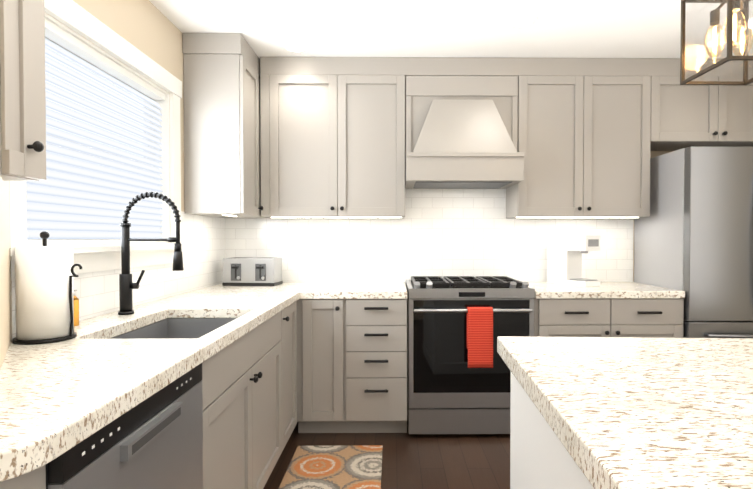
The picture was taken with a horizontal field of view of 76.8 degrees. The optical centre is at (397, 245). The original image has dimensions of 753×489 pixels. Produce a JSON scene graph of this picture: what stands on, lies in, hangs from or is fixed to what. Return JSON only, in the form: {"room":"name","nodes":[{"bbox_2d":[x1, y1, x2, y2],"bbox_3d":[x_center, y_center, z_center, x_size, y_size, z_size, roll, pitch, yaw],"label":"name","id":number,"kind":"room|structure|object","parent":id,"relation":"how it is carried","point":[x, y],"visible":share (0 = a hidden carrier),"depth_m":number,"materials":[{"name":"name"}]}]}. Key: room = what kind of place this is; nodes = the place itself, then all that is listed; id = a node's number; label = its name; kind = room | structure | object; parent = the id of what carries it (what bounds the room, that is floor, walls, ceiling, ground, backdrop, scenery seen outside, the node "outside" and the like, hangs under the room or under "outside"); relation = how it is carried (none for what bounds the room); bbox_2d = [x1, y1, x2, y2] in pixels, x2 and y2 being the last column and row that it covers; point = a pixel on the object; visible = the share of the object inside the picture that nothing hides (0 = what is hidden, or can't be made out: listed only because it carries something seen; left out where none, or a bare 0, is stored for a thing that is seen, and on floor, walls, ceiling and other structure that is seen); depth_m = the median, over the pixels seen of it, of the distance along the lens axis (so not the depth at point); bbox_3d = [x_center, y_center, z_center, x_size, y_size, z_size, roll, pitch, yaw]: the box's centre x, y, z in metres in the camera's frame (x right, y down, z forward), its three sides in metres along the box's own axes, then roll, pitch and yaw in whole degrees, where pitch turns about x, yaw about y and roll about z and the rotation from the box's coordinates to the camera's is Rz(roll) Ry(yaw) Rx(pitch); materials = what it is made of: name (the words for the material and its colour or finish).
{"room":"kitchen","nodes":[
{"label":"kitchen","id":0,"kind":"room"},
{"bbox_2d":[0,0,672,368],"bbox_3d":[0.736,-0.004,1.054,4.230,2.420,5.180,0,1,-1],"label":"wall","id":1,"kind":"structure","parent":0,"point":[455,232],"depth_m":3.49,"materials":[{"name":"white tile"}]},
{"bbox_2d":[0,0,45,180],"bbox_3d":[-0.933,-0.688,1.143,0.155,1.051,0.133,0,1,-1],"label":"upper cabinet","id":2,"kind":"object","parent":1,"relation":"attached to","point":[22,102],"visible":1,"depth_m":1.13,"materials":[{"name":"grey paint"}]},
{"bbox_2d":[10,0,188,280],"bbox_3d":[-1.290,-0.410,2.089,0.190,1.030,1.275,0,1,-1],"label":"window","id":3,"kind":"structure","parent":1,"relation":"in","point":[73,16],"depth_m":2.15,"materials":[{"name":"white"}]},
{"bbox_2d":[26,18,165,245],"bbox_3d":[-1.291,-0.410,2.089,0.058,0.814,1.019,0,1,-1],"label":"window blinds","id":4,"kind":"object","parent":3,"relation":"attached to","point":[83,199],"visible":0.6,"depth_m":2.00,"materials":[{"name":"white plastic"}]},
{"bbox_2d":[182,33,268,217],"bbox_3d":[-1.067,-0.715,3.120,0.380,1.057,0.696,0,1,-1],"label":"upper cabinet","id":5,"kind":"object","parent":1,"relation":"attached to","point":[222,165],"visible":0.96,"depth_m":2.79,"materials":[{"name":"grey paint"}]},
{"bbox_2d":[260,57,407,217],"bbox_3d":[-0.429,-0.721,3.303,0.956,1.051,0.344,0,1,-1],"label":"upper cabinet","id":6,"kind":"object","parent":1,"relation":"attached to","point":[332,129],"depth_m":3.14,"materials":[{"name":"grey paint"}]},
{"bbox_2d":[405,76,523,188],"bbox_3d":[0.425,-0.765,3.230,0.742,0.717,0.506,0,1,-1],"label":"range hood","id":7,"kind":"object","parent":1,"relation":"attached to","point":[461,132],"visible":0.9,"depth_m":3.06,"materials":[{"name":"grey paint"}]},
{"bbox_2d":[504,58,655,217],"bbox_3d":[1.240,-0.721,3.321,0.883,1.051,0.344,0,1,-1],"label":"upper cabinet","id":8,"kind":"object","parent":1,"relation":"attached to","point":[592,133],"depth_m":3.16,"materials":[{"name":"grey paint"}]},
{"bbox_2d":[656,58,752,150],"bbox_3d":[2.182,-0.970,3.327,1.001,0.553,0.344,0,1,-1],"label":"upper cabinet","id":9,"kind":"object","parent":1,"relation":"attached to","point":[686,115],"depth_m":3.16,"materials":[{"name":"grey paint"}]},
{"bbox_2d":[263,410,509,488],"bbox_3d":[0.736,1.256,1.073,4.230,0.100,5.180,0,1,-1],"label":"floor","id":10,"kind":"structure","parent":0,"point":[445,461],"depth_m":2.64,"materials":[{"name":"brown wood"}]},
{"bbox_2d":[46,363,202,488],"bbox_3d":[-0.882,0.778,1.117,0.644,0.852,0.598,0,1,-1],"label":"dishwasher","id":11,"kind":"object","parent":10,"relation":"on","point":[154,441],"visible":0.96,"depth_m":1.09,"materials":[{"name":"silver metal"}]},
{"bbox_2d":[0,302,296,488],"bbox_3d":[-0.903,0.763,2.088,0.685,0.852,2.808,0,1,-1],"label":"base cabinet","id":12,"kind":"object","parent":10,"relation":"on","point":[249,386],"visible":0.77,"depth_m":1.89,"materials":[{"name":"grey paint"}]},
{"bbox_2d":[0,282,307,481],"bbox_3d":[-0.910,0.313,2.081,0.668,0.045,2.808,0,1,-1],"label":"countertop","id":13,"kind":"structure","parent":12,"relation":"on","point":[57,399],"depth_m":1.20,"materials":[{"name":"stone"}]},
{"bbox_2d":[13,231,81,344],"bbox_3d":[-1.101,0.127,1.506,0.199,0.343,0.164,0,1,-1],"label":"paper towel holder","id":14,"kind":"object","parent":13,"relation":"on","point":[45,274],"visible":1,"depth_m":1.45,"materials":[{"name":"white paper"}]},
{"bbox_2d":[73,289,78,325],"bbox_3d":[-1.191,0.227,1.737,0.042,0.135,0.042,0,1,-1],"label":"soap bottle","id":15,"kind":"object","parent":13,"relation":"on","point":[76,311],"visible":0.4,"depth_m":1.73,"materials":[{"name":"orange plastic"}]},
{"bbox_2d":[118,192,183,314],"bbox_3d":[-1.043,0.032,2.005,0.271,0.517,0.060,0,1,-1],"label":"faucet","id":16,"kind":"object","parent":13,"relation":"on","point":[126,285],"visible":1,"depth_m":1.99,"materials":[{"name":"black metal"}]},
{"bbox_2d":[111,318,236,338],"bbox_3d":[-0.847,0.449,1.849,0.408,0.218,0.658,0,1,-1],"label":"sink","id":17,"kind":"object","parent":13,"relation":"in","point":[182,328],"visible":0.02,"depth_m":2.17,"materials":[{"name":"silver metal"}]},
{"bbox_2d":[222,257,282,285],"bbox_3d":[-0.994,0.179,3.246,0.360,0.186,0.194,0,1,5],"label":"toaster","id":18,"kind":"object","parent":13,"relation":"on","point":[252,271],"visible":1,"depth_m":3.18,"materials":[{"name":"silver metal"}]},
{"bbox_2d":[300,282,407,298],"bbox_3d":[-0.254,0.297,3.168,0.622,0.045,0.648,0,1,-1],"label":"countertop","id":19,"kind":"structure","parent":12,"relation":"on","point":[314,290],"depth_m":2.91,"materials":[{"name":"stone"}]},
{"bbox_2d":[296,299,347,432],"bbox_3d":[-0.475,0.747,3.184,0.299,0.852,0.624,0,1,-1],"label":"base cabinet","id":20,"kind":"object","parent":10,"relation":"on","point":[322,324],"depth_m":2.88,"materials":[{"name":"grey paint"}]},
{"bbox_2d":[278,445,382,488],"bbox_3d":[-0.326,1.186,1.965,0.495,0.011,1.610,0,1,-1],"label":"rug","id":21,"kind":"object","parent":10,"relation":"on","point":[338,467],"visible":0.96,"depth_m":2.49,"materials":[{"name":"fabric"}]},
{"bbox_2d":[348,299,406,432],"bbox_3d":[-0.167,0.747,3.188,0.447,0.852,0.624,0,1,-1],"label":"base cabinet","id":22,"kind":"object","parent":10,"relation":"on","point":[351,365],"depth_m":2.88,"materials":[{"name":"grey paint"}]},
{"bbox_2d":[406,276,534,433],"bbox_3d":[0.444,0.695,3.162,0.759,0.956,0.688,0,1,-1],"label":"range","id":23,"kind":"object","parent":10,"relation":"on","point":[449,391],"visible":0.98,"depth_m":2.87,"materials":[{"name":"silver metal"}]},
{"bbox_2d":[467,307,492,367],"bbox_3d":[0.489,0.545,2.825,0.150,0.358,0.050,0,1,-1],"label":"towel","id":24,"kind":"object","parent":23,"relation":"hanging from","point":[480,335],"visible":1,"depth_m":2.80,"materials":[{"name":"red fabric"}]},
{"bbox_2d":[510,404,572,488],"bbox_3d":[0.877,0.780,1.071,1.130,0.849,0.880,0,1,-1],"label":"kitchen island","id":25,"kind":"object","parent":10,"relation":"on","point":[530,468],"depth_m":1.25,"materials":[{"name":"white paint"}]},
{"bbox_2d":[497,336,752,488],"bbox_3d":[0.868,0.330,0.832,1.216,0.053,1.406,0,1,-1],"label":"island countertop","id":26,"kind":"structure","parent":25,"relation":"on","point":[610,412],"depth_m":0.93,"materials":[{"name":"white stone"}]},
{"bbox_2d":[532,298,683,337],"bbox_3d":[1.288,0.747,3.203,0.911,0.852,0.624,0,1,-1],"label":"base cabinet","id":27,"kind":"object","parent":10,"relation":"on","point":[664,317],"depth_m":2.89,"materials":[{"name":"grey paint"}]},
{"bbox_2d":[528,282,684,298],"bbox_3d":[1.288,0.296,3.191,0.912,0.045,0.634,0,1,-1],"label":"countertop","id":28,"kind":"structure","parent":27,"relation":"on","point":[543,290],"depth_m":2.88,"materials":[{"name":"stone"}]},
{"bbox_2d":[547,235,600,286],"bbox_3d":[1.219,0.087,3.289,0.148,0.368,0.333,0,1,-29],"label":"coffee maker","id":29,"kind":"object","parent":28,"relation":"on","point":[564,263],"visible":1,"depth_m":3.27,"materials":[{"name":"white plastic"}]},
{"bbox_2d":[634,146,752,337],"bbox_3d":[2.204,0.286,3.153,0.905,1.774,0.730,0,1,-1],"label":"fridge","id":30,"kind":"object","parent":10,"relation":"on","point":[693,235],"visible":0.71,"depth_m":2.86,"materials":[{"name":"silver metal"}]},
{"bbox_2d":[149,0,752,58],"bbox_3d":[0.736,-1.264,1.035,4.230,0.100,5.180,0,1,-1],"label":"ceiling","id":31,"kind":"structure","parent":0,"point":[482,29],"depth_m":2.70,"materials":[{"name":"white paint"}]},
{"bbox_2d":[282,41,308,52],"bbox_3d":[-0.640,-1.238,2.971,0.169,0.007,0.169,1,1,44],"label":"recessed light","id":32,"kind":"object","parent":31,"relation":"in","point":[291,46],"depth_m":2.96,"materials":[{"name":"white"}]},
{"bbox_2d":[680,0,752,84],"bbox_3d":[1.195,-0.912,1.660,0.250,0.618,0.260,0,1,-1],"label":"pendant lantern","id":33,"kind":"object","parent":31,"relation":"hanging from","point":[742,14],"visible":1,"depth_m":1.71,"materials":[{"name":"brown metal"}]},
{"bbox_2d":[739,18,752,28],"bbox_3d":[1.994,-1.233,2.629,0.169,0.007,0.169,1,1,44],"label":"recessed light","id":34,"kind":"object","parent":31,"relation":"in","point":[751,22],"depth_m":2.64,"materials":[{"name":"white"}]},
{"label":"outside","id":35,"kind":"structure","parent":0,"visible":0},
{"bbox_2d":[45,46,142,180],"bbox_3d":[-1.445,-0.415,2.087,0.010,1.430,1.655,0,1,-1],"label":"window","id":36,"kind":"structure","parent":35,"point":[92,102],"depth_m":2.23,"materials":[{"name":"glass"}]}
]}

